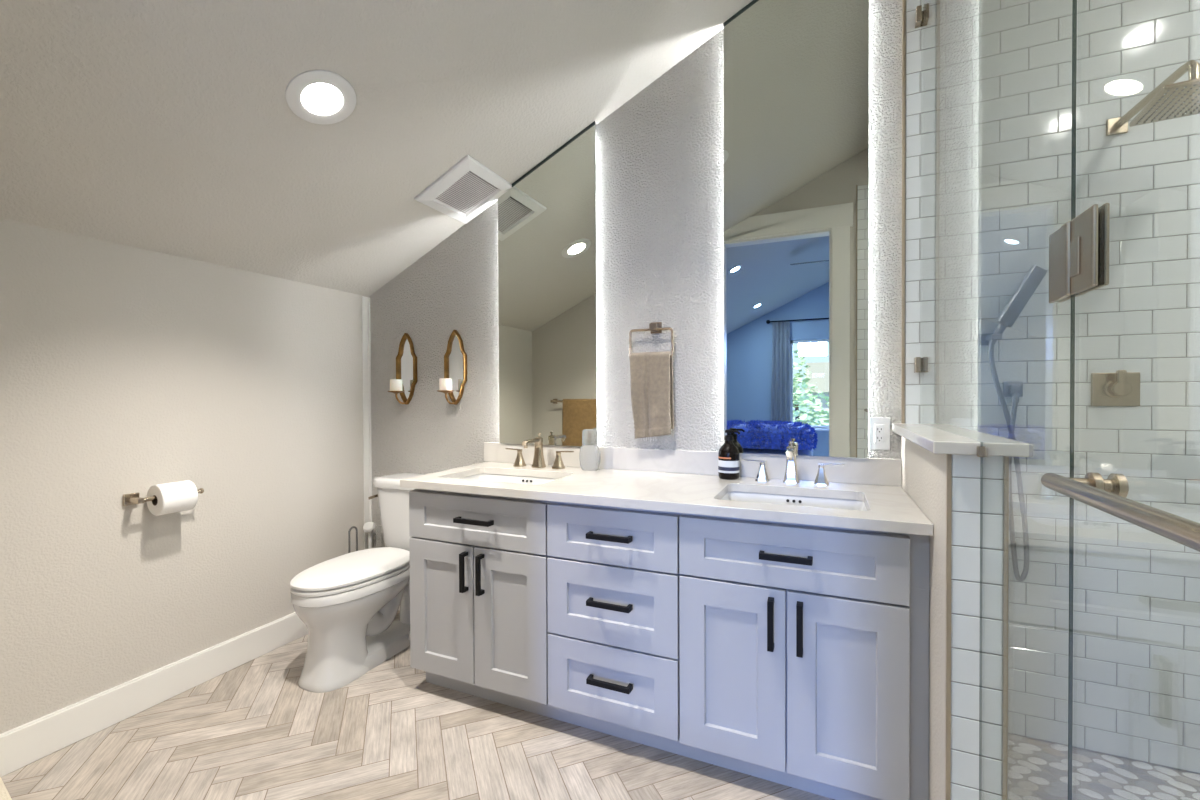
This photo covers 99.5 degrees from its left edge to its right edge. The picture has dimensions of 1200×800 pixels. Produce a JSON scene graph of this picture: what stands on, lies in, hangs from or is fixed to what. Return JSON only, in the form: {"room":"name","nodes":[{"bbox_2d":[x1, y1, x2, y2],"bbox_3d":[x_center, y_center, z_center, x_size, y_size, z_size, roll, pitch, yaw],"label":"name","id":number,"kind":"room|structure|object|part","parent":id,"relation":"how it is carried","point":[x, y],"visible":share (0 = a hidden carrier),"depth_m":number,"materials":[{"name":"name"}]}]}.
{"room":"bathroom","nodes":[
{"label":"bathroom","id":0,"kind":"room"},
{"bbox_2d":[0,218,366,733],"bbox_3d":[-2.800,0.382,-0.043,0.120,1.959,7.000,0,1,24],"label":"wall","id":1,"kind":"structure","parent":0,"point":[124,369],"depth_m":2.05,"materials":[{"name":"grey paint"}]},
{"bbox_2d":[0,612,307,776],"bbox_3d":[-1.754,1.165,2.172,0.016,0.138,1.920,0,1,24],"label":"baseboard","id":2,"kind":"structure","parent":1,"relation":"attached to","point":[23,745],"depth_m":1.99,"materials":[{"name":"white"}]},
{"bbox_2d":[123,488,203,505],"bbox_3d":[-1.765,0.387,2.060,0.085,0.045,0.240,0,1,24],"label":"paper holder","id":3,"kind":"object","parent":1,"relation":"attached to","point":[132,498],"visible":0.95,"depth_m":1.97,"materials":[{"name":"silver metal"}]},
{"bbox_3d":[-1.836,0.388,1.988,0.012,0.045,0.050,0,1,24],"label":"wall plate","id":4,"kind":"part","parent":3,"relation":"part of","materials":[{"name":"silver metal"}]},
{"bbox_3d":[-1.800,0.389,1.968,0.075,0.021,0.022,0,1,24],"label":"arm","id":5,"kind":"part","parent":3,"relation":"part of","materials":[{"name":"silver metal"}]},
{"bbox_2d":[147,480,197,515],"bbox_3d":[-1.732,0.396,2.058,0.122,0.122,0.122,0,1,24],"label":"toilet paper roll","id":6,"kind":"object","parent":3,"relation":"on","point":[173,497],"visible":0.98,"depth_m":2.02,"materials":[{"name":"white"}]},
{"bbox_3d":[-1.734,0.387,2.054,0.024,0.023,0.227,0,1,24],"label":"rod","id":7,"kind":"part","parent":3,"relation":"part of","materials":[{"name":"silver metal"}]},
{"bbox_2d":[362,296,371,549],"bbox_3d":[-1.383,0.236,3.019,0.012,1.697,0.050,0,1,24],"label":"trim","id":8,"kind":"structure","parent":1,"relation":"attached to","point":[366,339],"depth_m":3.02,"materials":[{"name":"white"}]},
{"bbox_2d":[0,0,752,296],"bbox_3d":[-0.813,-1.670,-0.941,4.736,2.423,7.200,0,1,24],"label":"ceiling","id":9,"kind":"structure","parent":0,"point":[170,127],"depth_m":1.80,"materials":[{"name":"grey paint"}]},
{"bbox_2d":[285,70,355,124],"bbox_3d":[-0.951,-1.031,1.738,0.201,0.098,0.220,0,1,24],"label":"recessed light","id":10,"kind":"object","parent":9,"relation":"in","point":[321,103],"visible":1,"depth_m":1.73,"materials":[{"name":"white plastic"}]},
{"bbox_2d":[414,154,511,223],"bbox_3d":[-0.656,-1.020,2.498,0.314,0.157,0.372,0,1,24],"label":"ceiling vent","id":11,"kind":"object","parent":9,"relation":"in","point":[468,188],"visible":1,"depth_m":2.46,"materials":[{"name":"white plastic"},{"name":"grey metal mesh"}]},
{"bbox_2d":[435,172,496,213],"bbox_3d":[-0.656,-1.014,2.498,0.202,0.094,0.236,0,1,24],"label":"grille","id":12,"kind":"object","parent":11,"relation":"attached to","point":[468,192],"depth_m":2.50,"materials":[{"name":"white"}]},
{"bbox_2d":[1,610,834,799],"bbox_3d":[-0.579,1.287,1.402,2.826,0.100,2.430,0,1,24],"label":"floor","id":13,"kind":"structure","parent":0,"point":[249,731],"depth_m":1.78,"materials":[{"name":"beige tile"}]},
{"bbox_2d":[0,777,11,799],"bbox_3d":[-1.775,1.231,1.369,0.587,0.021,0.380,0,1,24],"label":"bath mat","id":14,"kind":"object","parent":13,"relation":"on","point":[4,795],"visible":1,"depth_m":1.57,"materials":[{"name":"beige"}]},
{"bbox_2d":[348,526,357,552],"bbox_3d":[-1.378,0.965,2.835,0.120,0.520,0.120,0,1,24],"label":"stand","id":15,"kind":"object","parent":13,"relation":"on","point":[355,527],"visible":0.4,"depth_m":2.83,"materials":[{"name":"grey metal"}]},
{"bbox_2d":[290,473,424,692],"bbox_3d":[-1.097,0.823,2.482,0.458,0.810,0.809,0,1,24],"label":"toilet","id":16,"kind":"object","parent":13,"relation":"on","point":[348,604],"visible":0.8,"depth_m":2.27,"materials":[{"name":"white ceramic"}]},
{"bbox_3d":[-1.146,0.804,2.367,0.374,0.018,0.557,0,1,24],"label":"seat","id":17,"kind":"part","parent":16,"relation":"part of","materials":[{"name":"white plastic"}]},
{"bbox_3d":[-1.146,0.775,2.366,0.376,0.030,0.558,0,1,24],"label":"lid","id":18,"kind":"part","parent":16,"relation":"part of","materials":[{"name":"white plastic"}]},
{"bbox_3d":[-0.983,0.640,2.739,0.420,0.345,0.214,0,1,24],"label":"tank","id":19,"kind":"part","parent":16,"relation":"part of","materials":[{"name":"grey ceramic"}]},
{"bbox_3d":[-0.984,0.441,2.736,0.456,0.052,0.244,0,1,24],"label":"tank lid","id":20,"kind":"part","parent":16,"relation":"part of","materials":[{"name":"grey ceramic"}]},
{"bbox_2d":[363,522,374,548],"bbox_3d":[-1.345,0.967,2.961,0.066,0.512,0.061,0,1,24],"label":"toilet brush","id":21,"kind":"object","parent":13,"relation":"on","point":[368,527],"visible":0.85,"depth_m":2.95,"materials":[{"name":"white plastic"}]},
{"bbox_3d":[-1.345,0.740,2.959,0.066,0.058,0.061,0,1,24],"label":"knob","id":22,"kind":"part","parent":21,"relation":"part of","materials":[{"name":"white plastic"}]},
{"bbox_2d":[409,489,929,799],"bbox_3d":[0.165,0.794,2.023,1.868,0.866,0.635,0,1,24],"label":"vanity cabinet","id":23,"kind":"object","parent":13,"relation":"on","point":[794,655],"visible":0.97,"depth_m":1.66,"materials":[{"name":"grey paint"}]},
{"bbox_3d":[-0.646,0.855,2.091,0.328,0.548,0.033,0,1,24],"label":"door","id":24,"kind":"part","parent":23,"relation":"part of","materials":[{"name":"grey paint"}]},
{"bbox_3d":[-0.538,0.679,2.003,0.018,0.154,0.036,0,1,24],"label":"handle","id":25,"kind":"part","parent":23,"relation":"part of","materials":[{"name":"black metal"}]},
{"bbox_3d":[-0.495,0.474,1.982,0.169,0.018,0.036,0,1,24],"label":"handle","id":26,"kind":"part","parent":23,"relation":"part of","materials":[{"name":"black metal"}]},
{"bbox_3d":[-0.496,0.479,2.020,0.659,0.190,0.033,0,1,24],"label":"drawer","id":27,"kind":"part","parent":23,"relation":"part of","materials":[{"name":"grey paint"}]},
{"bbox_3d":[-0.467,0.679,1.972,0.018,0.154,0.036,0,1,24],"label":"handle","id":28,"kind":"part","parent":23,"relation":"part of","materials":[{"name":"black metal"}]},
{"bbox_3d":[-0.342,0.855,1.957,0.326,0.548,0.033,0,1,24],"label":"door","id":29,"kind":"part","parent":23,"relation":"part of","materials":[{"name":"grey paint"}]},
{"bbox_3d":[0.030,0.474,1.751,0.162,0.018,0.036,0,1,24],"label":"handle","id":30,"kind":"part","parent":23,"relation":"part of","materials":[{"name":"black metal"}]},
{"bbox_3d":[0.032,0.983,1.757,0.162,0.018,0.036,0,1,24],"label":"handle","id":31,"kind":"part","parent":23,"relation":"part of","materials":[{"name":"black metal"}]},
{"bbox_3d":[0.031,0.709,1.754,0.162,0.018,0.036,0,1,24],"label":"handle","id":32,"kind":"part","parent":23,"relation":"part of","materials":[{"name":"black metal"}]},
{"bbox_3d":[0.037,0.719,1.789,0.492,0.276,0.033,0,1,24],"label":"drawer","id":33,"kind":"part","parent":23,"relation":"part of","materials":[{"name":"grey paint"}]},
{"bbox_3d":[0.036,0.479,1.786,0.492,0.190,0.033,0,1,24],"label":"drawer","id":34,"kind":"part","parent":23,"relation":"part of","materials":[{"name":"grey paint"}]},
{"bbox_3d":[0.039,0.997,1.792,0.492,0.265,0.033,0,1,24],"label":"drawer","id":35,"kind":"part","parent":23,"relation":"part of","materials":[{"name":"grey paint"}]},
{"bbox_2d":[400,462,932,535],"bbox_3d":[0.155,0.345,2.029,1.890,0.032,0.628,0,1,24],"label":"countertop","id":36,"kind":"structure","parent":23,"relation":"on","point":[889,508],"depth_m":1.86,"materials":[{"name":"white stone"}]},
{"bbox_2d":[459,474,555,484],"bbox_3d":[-0.409,0.430,2.234,0.556,0.135,0.366,0,1,24],"label":"sink","id":37,"kind":"object","parent":36,"relation":"in","point":[482,477],"visible":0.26,"depth_m":2.41,"materials":[{"name":"white ceramic"}]},
{"bbox_2d":[505,433,573,468],"bbox_3d":[-0.319,0.245,2.414,0.377,0.165,0.167,0,1,24],"label":"faucet","id":38,"kind":"object","parent":36,"relation":"on","point":[538,460],"visible":1,"depth_m":2.44,"materials":[{"name":"silver metal"}]},
{"bbox_3d":[-0.397,0.287,2.507,0.054,0.079,0.054,0,1,24],"label":"handle","id":39,"kind":"part","parent":38,"relation":"part of","materials":[{"name":"silver metal"}]},
{"bbox_3d":[-0.322,0.204,2.408,0.028,0.038,0.154,0,1,24],"label":"spout","id":40,"kind":"part","parent":38,"relation":"part of","materials":[{"name":"silver metal"}]},
{"bbox_3d":[-0.198,0.287,2.420,0.054,0.079,0.054,0,1,24],"label":"handle","id":41,"kind":"part","parent":38,"relation":"part of","materials":[{"name":"silver metal"}]},
{"bbox_2d":[579,429,600,470],"bbox_3d":[-0.047,0.231,2.364,0.106,0.190,0.064,0,1,24],"label":"bottle","id":42,"kind":"object","parent":36,"relation":"on","point":[589,455],"visible":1,"depth_m":2.34,"materials":[{"name":"white plastic"}]},
{"bbox_2d":[718,430,739,479],"bbox_3d":[0.537,0.225,2.115,0.086,0.203,0.086,0,1,3],"label":"pump bottle","id":43,"kind":"object","parent":36,"relation":"on","point":[728,454],"visible":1,"depth_m":2.08,"materials":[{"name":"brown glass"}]},
{"bbox_2d":[742,441,843,485],"bbox_3d":[0.733,0.245,1.953,0.377,0.165,0.167,0,1,24],"label":"faucet","id":44,"kind":"object","parent":36,"relation":"on","point":[791,473],"visible":1,"depth_m":1.98,"materials":[{"name":"silver metal"}]},
{"bbox_3d":[0.624,0.246,2.059,0.092,0.010,0.013,0,1,24],"label":"lever","id":45,"kind":"part","parent":44,"relation":"part of","materials":[{"name":"silver metal"}]},
{"bbox_3d":[0.655,0.288,2.046,0.054,0.079,0.054,0,1,24],"label":"handle","id":46,"kind":"part","parent":44,"relation":"part of","materials":[{"name":"silver metal"}]},
{"bbox_3d":[0.730,0.205,1.946,0.028,0.038,0.154,0,1,24],"label":"spout","id":47,"kind":"part","parent":44,"relation":"part of","materials":[{"name":"silver metal"}]},
{"bbox_3d":[0.854,0.288,1.958,0.054,0.079,0.054,0,1,24],"label":"handle","id":48,"kind":"part","parent":44,"relation":"part of","materials":[{"name":"silver metal"}]},
{"bbox_3d":[0.885,0.246,1.944,0.092,0.010,0.013,0,1,24],"label":"lever","id":49,"kind":"part","parent":44,"relation":"part of","materials":[{"name":"silver metal"}]},
{"bbox_2d":[721,491,866,510],"bbox_3d":[0.660,0.431,1.762,0.512,0.135,0.370,0,1,24],"label":"sink","id":50,"kind":"object","parent":36,"relation":"in","point":[847,504],"visible":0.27,"depth_m":1.91,"materials":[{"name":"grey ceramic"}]},
{"bbox_3d":[0.419,0.857,1.623,0.329,0.555,0.033,0,1,24],"label":"door","id":51,"kind":"part","parent":23,"relation":"part of","materials":[{"name":"grey paint"}]},
{"bbox_3d":[0.518,0.681,1.540,0.018,0.153,0.036,0,1,24],"label":"handle","id":52,"kind":"part","parent":23,"relation":"part of","materials":[{"name":"black metal"}]},
{"bbox_3d":[0.555,0.473,1.521,0.151,0.018,0.036,0,1,24],"label":"handle","id":53,"kind":"part","parent":23,"relation":"part of","materials":[{"name":"black metal"}]},
{"bbox_3d":[0.567,0.478,1.554,0.654,0.189,0.033,0,1,24],"label":"drawer","id":54,"kind":"part","parent":23,"relation":"part of","materials":[{"name":"grey paint"}]},
{"bbox_3d":[0.593,0.681,1.507,0.018,0.153,0.036,0,1,24],"label":"handle","id":55,"kind":"part","parent":23,"relation":"part of","materials":[{"name":"black metal"}]},
{"bbox_3d":[0.721,0.857,1.491,0.320,0.555,0.033,0,1,24],"label":"door","id":56,"kind":"part","parent":23,"relation":"part of","materials":[{"name":"grey paint"}]},
{"bbox_3d":[0.591,1.192,0.514,0.112,0.100,1.506,0,1,24],"label":"curb","id":57,"kind":"object","parent":13,"relation":"on","visible":0},
{"bbox_2d":[914,0,1076,799],"bbox_3d":[0.947,-0.272,1.321,0.044,2.803,1.262,0,1,24],"label":"screen","id":58,"kind":"object","parent":57,"relation":"on","point":[934,17],"visible":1,"depth_m":1.63,"materials":[{"name":"clear glass"}]},
{"bbox_2d":[1041,203,1199,551],"bbox_3d":[0.529,-0.265,0.423,0.080,2.793,0.844,0,1,24],"label":"shower door","id":59,"kind":"structure","parent":57,"relation":"on","point":[1079,249],"depth_m":0.67,"materials":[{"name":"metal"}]},
{"bbox_3d":[0.641,0.111,0.665,0.066,0.033,0.033,0,1,24],"label":"post","id":60,"kind":"part","parent":59,"relation":"part of","materials":[{"name":"silver metal"}]},
{"bbox_3d":[0.495,0.113,0.418,0.022,0.022,0.610,0,1,24],"label":"handle","id":61,"kind":"part","parent":59,"relation":"part of","materials":[{"name":"silver metal"}]},
{"bbox_2d":[369,0,1199,773],"bbox_3d":[0.580,-0.693,2.236,4.476,4.033,0.126,0,1,24],"label":"wall","id":62,"kind":"structure","parent":0,"point":[1006,163],"depth_m":1.79,"materials":[{"name":"white tile"}]},
{"bbox_2d":[387,333,416,404],"bbox_3d":[-1.130,-0.178,2.858,0.140,0.409,0.130,0,1,24],"label":"candle sconce","id":63,"kind":"object","parent":62,"relation":"attached to","point":[406,359],"visible":0.95,"depth_m":2.91,"materials":[{"name":"gold metal"}]},
{"bbox_2d":[390,379,401,390],"bbox_3d":[-1.143,-0.083,2.844,0.066,0.070,0.066,0,1,24],"label":"pillar candle","id":64,"kind":"object","parent":63,"relation":"on","point":[395,384],"visible":0.93,"depth_m":2.82,"materials":[{"name":"beige wax"}]},
{"bbox_3d":[-1.142,-0.043,2.845,0.092,0.017,0.092,0,1,24],"label":"dish","id":65,"kind":"part","parent":63,"relation":"part of","materials":[{"name":"gold metal"}]},
{"bbox_3d":[-1.105,-0.179,2.914,0.120,0.389,0.006,0,1,24],"label":"mirror plate","id":66,"kind":"part","parent":63,"relation":"part of","materials":[{"name":"white"}]},
{"bbox_2d":[437,330,466,404],"bbox_3d":[-0.809,-0.178,2.718,0.140,0.409,0.130,0,1,24],"label":"candle sconce","id":67,"kind":"object","parent":62,"relation":"attached to","point":[455,357],"visible":0.92,"depth_m":2.77,"materials":[{"name":"gold metal"}]},
{"bbox_2d":[439,378,451,389],"bbox_3d":[-0.822,-0.082,2.704,0.066,0.070,0.066,0,1,24],"label":"pillar candle","id":68,"kind":"object","parent":67,"relation":"on","point":[444,383],"visible":0.88,"depth_m":2.68,"materials":[{"name":"beige wax"}]},
{"bbox_3d":[-0.822,-0.043,2.704,0.092,0.017,0.092,0,1,24],"label":"dish","id":69,"kind":"part","parent":67,"relation":"part of","materials":[{"name":"gold metal"}]},
{"bbox_3d":[-0.785,-0.178,2.773,0.120,0.389,0.006,0,1,24],"label":"mirror plate","id":70,"kind":"part","parent":67,"relation":"part of","materials":[{"name":"white"}]},
{"bbox_2d":[498,121,596,445],"bbox_3d":[-0.267,-0.547,2.529,0.552,1.541,0.032,0,1,24],"label":"wall mirror","id":71,"kind":"object","parent":62,"relation":"attached to","point":[547,217],"visible":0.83,"depth_m":2.50,"materials":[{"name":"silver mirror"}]},
{"bbox_2d":[629,322,672,357],"bbox_3d":[0.235,-0.270,2.298,0.208,0.169,0.058,0,1,24],"label":"towel ring","id":72,"kind":"object","parent":62,"relation":"attached to","point":[654,327],"visible":0.81,"depth_m":2.29,"materials":[{"name":"silver metal"}]},
{"bbox_2d":[629,351,673,441],"bbox_3d":[0.228,-0.014,2.267,0.194,0.404,0.086,0,1,24],"label":"hand towel","id":73,"kind":"object","parent":72,"relation":"hanging from","point":[651,373],"visible":1,"depth_m":2.25,"materials":[{"name":"beige fabric"}]},
{"bbox_3d":[0.244,-0.327,2.289,0.032,0.034,0.049,0,1,24],"label":"post","id":74,"kind":"part","parent":72,"relation":"part of","materials":[{"name":"silver metal"}]},
{"bbox_3d":[0.256,-0.329,2.315,0.052,0.051,0.010,0,1,24],"label":"wall plate","id":75,"kind":"part","parent":72,"relation":"part of","materials":[{"name":"silver metal"}]},
{"bbox_2d":[484,442,901,485],"bbox_3d":[0.265,0.275,2.312,1.918,0.102,0.019,0,1,24],"label":"backsplash","id":76,"kind":"structure","parent":62,"relation":"attached to","point":[873,471],"depth_m":2.22,"materials":[{"name":"white stone"}]},
{"bbox_2d":[723,0,868,457],"bbox_3d":[0.782,-0.815,2.064,0.547,2.078,0.032,0,1,24],"label":"wall mirror","id":77,"kind":"object","parent":62,"relation":"attached to","point":[796,72],"visible":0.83,"depth_m":2.04,"materials":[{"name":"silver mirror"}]},
{"bbox_2d":[869,417,889,449],"bbox_3d":[1.079,0.130,1.960,0.073,0.125,0.010,0,1,24],"label":"wall outlet","id":78,"kind":"object","parent":62,"relation":"attached to","point":[879,427],"visible":1,"depth_m":1.96,"materials":[{"name":"white plastic"}]},
{"bbox_2d":[874,424,884,442],"bbox_3d":[1.078,0.129,1.958,0.035,0.070,0.004,0,1,24],"label":"receptacle","id":79,"kind":"object","parent":78,"relation":"attached to","point":[879,429],"depth_m":1.96,"materials":[{"name":"white"}]},
{"bbox_2d":[979,265,1046,581],"bbox_3d":[1.427,0.088,1.758,0.172,1.083,0.086,0,1,24],"label":"shower","id":80,"kind":"object","parent":62,"relation":"attached to","point":[1034,276],"visible":0.9,"depth_m":1.74,"materials":[{"name":"grey metal"}]},
{"bbox_2d":[1091,370,1139,405],"bbox_3d":[1.694,-0.038,1.659,0.122,0.117,0.050,0,1,24],"label":"shower valve","id":81,"kind":"object","parent":62,"relation":"attached to","point":[1122,387],"visible":1,"depth_m":1.67,"materials":[{"name":"silver metal"}]},
{"bbox_3d":[1.693,-0.037,1.656,0.060,0.060,0.043,0,1,24],"label":"knob","id":82,"kind":"part","parent":81,"relation":"part of","materials":[{"name":"silver metal"}]},
{"bbox_3d":[1.688,-0.067,1.643,0.022,0.060,0.015,0,1,24],"label":"lever","id":83,"kind":"part","parent":81,"relation":"part of","materials":[{"name":"silver metal"}]},
{"bbox_2d":[1106,60,1199,135],"bbox_3d":[1.676,-0.875,1.458,0.219,0.116,0.404,0,1,29],"label":"shower head","id":84,"kind":"object","parent":62,"relation":"attached to","point":[1168,100],"visible":1,"depth_m":1.43},
{"bbox_3d":[1.699,-0.900,1.668,0.054,0.054,0.010,0,1,24],"label":"wall plate","id":85,"kind":"part","parent":84,"relation":"part of","materials":[{"name":"silver metal"}]},
{"bbox_3d":[1.631,-0.838,1.377,0.218,0.040,0.218,0,1,29],"label":"plate","id":86,"kind":"part","parent":84,"relation":"part of","materials":[{"name":"silver metal"}]},
{"bbox_2d":[901,437,945,799],"bbox_3d":[1.049,0.676,1.563,0.118,1.105,0.772,0,1,24],"label":"wall","id":87,"kind":"structure","parent":0,"point":[923,477],"depth_m":1.35,"materials":[{"name":"grey paint"}]},
{"bbox_2d":[901,0,1008,799],"bbox_3d":[0.731,-0.237,0.862,0.132,2.950,2.290,0,1,25],"label":"trim","id":88,"kind":"structure","parent":87,"relation":"attached to","point":[948,456],"depth_m":1.22,"materials":[{"name":"white tile"}]},
{"bbox_2d":[892,423,1032,456],"bbox_3d":[1.044,0.109,1.541,0.190,0.030,0.803,0,1,24],"label":"ledge","id":89,"kind":"object","parent":87,"relation":"on","point":[936,441],"visible":0.95,"depth_m":1.25,"materials":[{"name":"white stone"}]},
{"bbox_2d":[951,454,1009,799],"bbox_3d":[1.055,0.676,1.558,0.115,1.105,0.778,0,1,24],"label":"tile","id":90,"kind":"structure","parent":87,"relation":"attached to","point":[965,519],"depth_m":1.20,"materials":[{"name":"white tile"}]},
{"bbox_2d":[1008,733,1199,799],"bbox_3d":[1.425,1.244,0.564,1.398,0.088,2.313,0,1,24],"label":"floor","id":91,"kind":"structure","parent":0,"point":[1037,769],"depth_m":1.60,"materials":[{"name":"tile"}]}
]}

